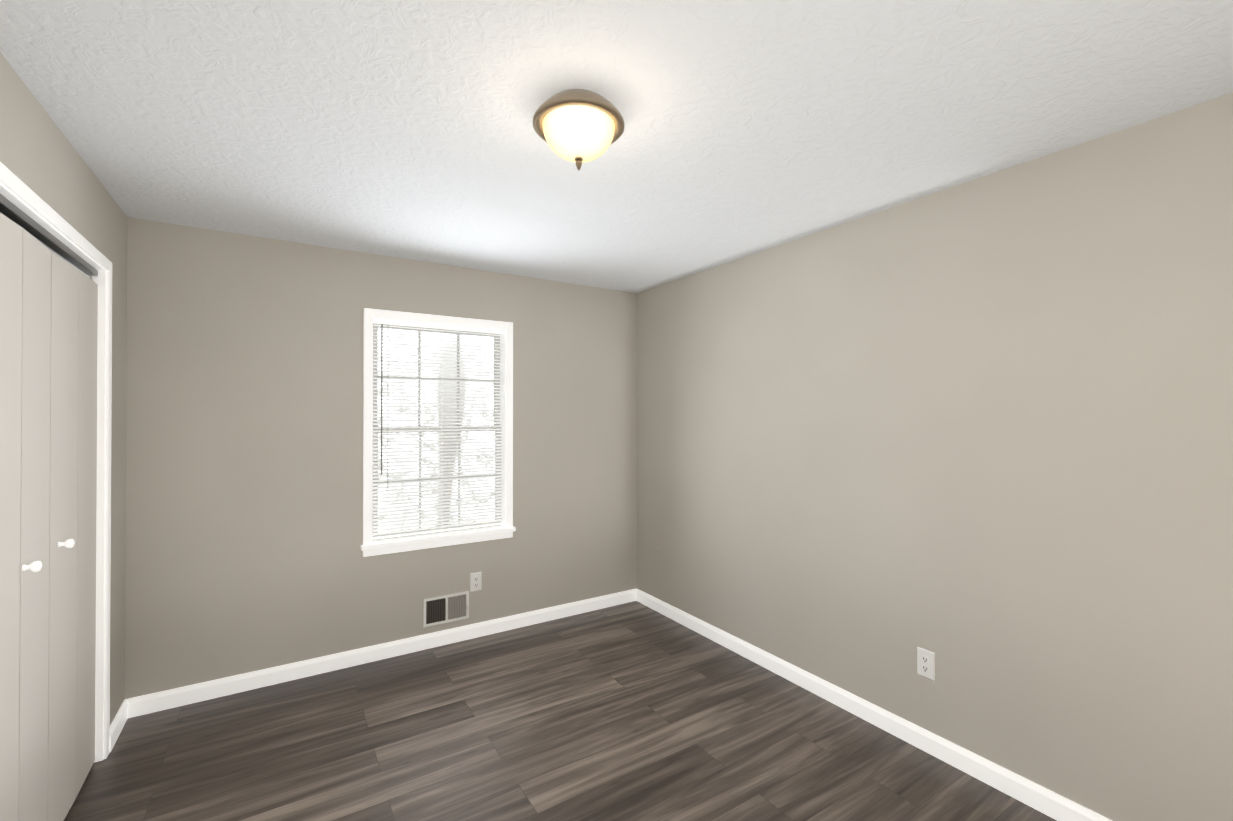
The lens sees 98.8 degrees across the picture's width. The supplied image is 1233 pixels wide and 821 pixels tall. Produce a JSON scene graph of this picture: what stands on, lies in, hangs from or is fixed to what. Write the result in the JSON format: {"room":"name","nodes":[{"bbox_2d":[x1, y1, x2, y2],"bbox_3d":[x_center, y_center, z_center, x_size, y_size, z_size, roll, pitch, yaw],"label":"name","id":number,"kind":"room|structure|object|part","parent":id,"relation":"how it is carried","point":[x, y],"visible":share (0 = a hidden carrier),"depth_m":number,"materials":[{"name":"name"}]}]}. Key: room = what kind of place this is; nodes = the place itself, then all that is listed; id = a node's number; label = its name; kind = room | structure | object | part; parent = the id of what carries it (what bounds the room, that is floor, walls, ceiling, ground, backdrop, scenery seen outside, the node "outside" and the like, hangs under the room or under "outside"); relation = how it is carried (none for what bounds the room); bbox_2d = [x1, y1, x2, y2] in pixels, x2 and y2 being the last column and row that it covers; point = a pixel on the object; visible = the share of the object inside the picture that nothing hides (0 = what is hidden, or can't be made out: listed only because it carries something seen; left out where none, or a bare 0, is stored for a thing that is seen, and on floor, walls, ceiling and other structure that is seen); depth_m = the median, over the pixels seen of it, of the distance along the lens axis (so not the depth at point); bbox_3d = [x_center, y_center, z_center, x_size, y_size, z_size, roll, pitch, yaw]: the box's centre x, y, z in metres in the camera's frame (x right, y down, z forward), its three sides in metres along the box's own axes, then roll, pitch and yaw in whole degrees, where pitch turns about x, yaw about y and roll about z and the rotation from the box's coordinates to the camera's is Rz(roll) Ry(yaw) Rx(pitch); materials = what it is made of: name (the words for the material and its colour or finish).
{"room":"empty bedroom","nodes":[
{"label":"empty bedroom","id":0,"kind":"room"},
{"bbox_2d":[0,52,126,724],"bbox_3d":[-1.300,0.263,0.757,0.120,2.440,4.245,0,0,-33],"label":"wall","id":1,"kind":"structure","parent":0,"point":[41,158],"depth_m":2.14,"materials":[{"name":"beige paint"}]},
{"bbox_2d":[0,213,97,820],"bbox_3d":[-1.907,0.458,1.788,0.082,2.064,1.090,0,0,-33],"label":"closet doors","id":2,"kind":"structure","parent":1,"relation":"in","point":[48,388],"depth_m":1.75,"materials":[{"name":"white wood"}]},
{"bbox_2d":[0,194,97,275],"bbox_3d":[-1.928,-0.586,1.782,0.032,0.024,1.096,0,0,-33],"label":"track rail","id":3,"kind":"object","parent":1,"relation":"attached to","point":[18,216],"visible":1,"depth_m":1.75,"materials":[{"name":"silver metal"}]},
{"bbox_2d":[0,162,111,762],"bbox_3d":[-1.944,0.436,1.765,0.121,2.107,1.138,0,0,-33],"label":"door frame","id":4,"kind":"structure","parent":1,"relation":"in","point":[19,203],"depth_m":2.25,"materials":[{"name":"white wood"}]},
{"bbox_2d":[109,701,127,752],"bbox_3d":[-1.272,1.439,0.830,0.014,0.090,4.111,0,0,-33],"label":"baseboard","id":5,"kind":"structure","parent":1,"relation":"attached to","point":[118,722],"depth_m":2.42,"materials":[{"name":"white wood"}]},
{"bbox_2d":[125,217,636,698],"bbox_3d":[-1.149,0.280,3.444,3.269,2.440,0.120,0,0,-33],"label":"wall","id":6,"kind":"structure","parent":0,"point":[244,461],"depth_m":2.99,"materials":[{"name":"beige paint"}]},
{"bbox_2d":[124,589,636,717],"bbox_3d":[-1.112,1.455,3.380,3.029,0.090,0.014,0,0,-33],"label":"baseboard","id":7,"kind":"structure","parent":6,"relation":"attached to","point":[172,698],"depth_m":3.10,"materials":[{"name":"white wood"}]},
{"bbox_2d":[361,308,515,556],"bbox_3d":[-1.135,0.132,3.430,0.958,1.477,0.160,0,0,-33],"label":"window","id":8,"kind":"structure","parent":6,"relation":"in","point":[370,546],"depth_m":3.41,"materials":[{"name":"white wood"}]},
{"bbox_2d":[372,319,502,539],"bbox_3d":[-1.127,0.113,3.417,0.818,1.335,0.038,0,0,-33],"label":"window blind","id":9,"kind":"object","parent":8,"relation":"attached to","point":[426,325],"visible":0.92,"depth_m":3.40,"materials":[{"name":"white plastic"}]},
{"bbox_2d":[423,591,468,626],"bbox_3d":[-1.089,1.275,3.394,0.286,0.176,0.017,0,0,-33],"label":"air vent","id":10,"kind":"object","parent":6,"relation":"in","point":[445,608],"visible":1,"depth_m":3.40,"materials":[{"name":"white metal"}]},
{"bbox_2d":[470,572,481,591],"bbox_3d":[-0.930,1.135,3.502,0.076,0.122,0.008,0,0,-33],"label":"electrical outlet plate","id":11,"kind":"object","parent":6,"relation":"attached to","point":[476,581],"visible":1,"depth_m":3.50,"materials":[{"name":"white plastic"}]},
{"bbox_2d":[64,601,1056,820],"bbox_3d":[-0.005,1.539,1.648,3.269,0.100,4.365,0,0,-33],"label":"floor","id":12,"kind":"structure","parent":0,"point":[634,711],"depth_m":2.33,"materials":[{"name":"wood"}]},
{"bbox_2d":[0,0,1232,292],"bbox_3d":[-0.005,-1.001,1.663,3.269,0.100,4.365,0,0,-33],"label":"ceiling","id":13,"kind":"structure","parent":0,"point":[398,128],"depth_m":1.65,"materials":[{"name":"white paint"}]},
{"bbox_2d":[533,89,623,170],"bbox_3d":[-0.118,-0.849,1.650,0.285,0.204,0.285,0,0,-33],"label":"ceiling light","id":14,"kind":"object","parent":13,"relation":"hanging from","point":[578,127],"visible":1,"depth_m":1.57,"materials":[{"name":"white glass"}]},
{"bbox_3d":[-0.118,-0.836,1.649,0.226,0.098,0.226,0,0,-33],"label":"lamp shade","id":15,"kind":"part","parent":14,"relation":"part of","materials":[{"name":"white glass"}]},
{"bbox_2d":[637,93,1232,820],"bbox_3d":[1.354,0.274,2.453,0.120,2.440,4.245,0,0,-33],"label":"wall","id":16,"kind":"structure","parent":0,"point":[975,435],"depth_m":2.10,"materials":[{"name":"beige paint"}]},
{"bbox_2d":[636,589,1111,820],"bbox_3d":[1.269,1.449,2.454,0.014,0.090,4.111,0,0,-33],"label":"baseboard","id":17,"kind":"structure","parent":16,"relation":"attached to","point":[1050,803],"depth_m":2.40,"materials":[{"name":"white wood"}]},
{"bbox_2d":[917,647,934,680],"bbox_3d":[1.358,1.113,2.323,0.008,0.122,0.076,0,0,-33],"label":"electrical outlet plate","id":18,"kind":"object","parent":16,"relation":"attached to","point":[926,663],"visible":1,"depth_m":2.32,"materials":[{"name":"white plastic"}]},
{"label":"outside","id":19,"kind":"structure","parent":0,"visible":0},
{"bbox_2d":[378,328,494,532],"bbox_3d":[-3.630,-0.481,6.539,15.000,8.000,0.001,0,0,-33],"label":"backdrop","id":20,"kind":"structure","parent":19,"point":[425,354],"depth_m":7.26,"materials":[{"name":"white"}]}
]}

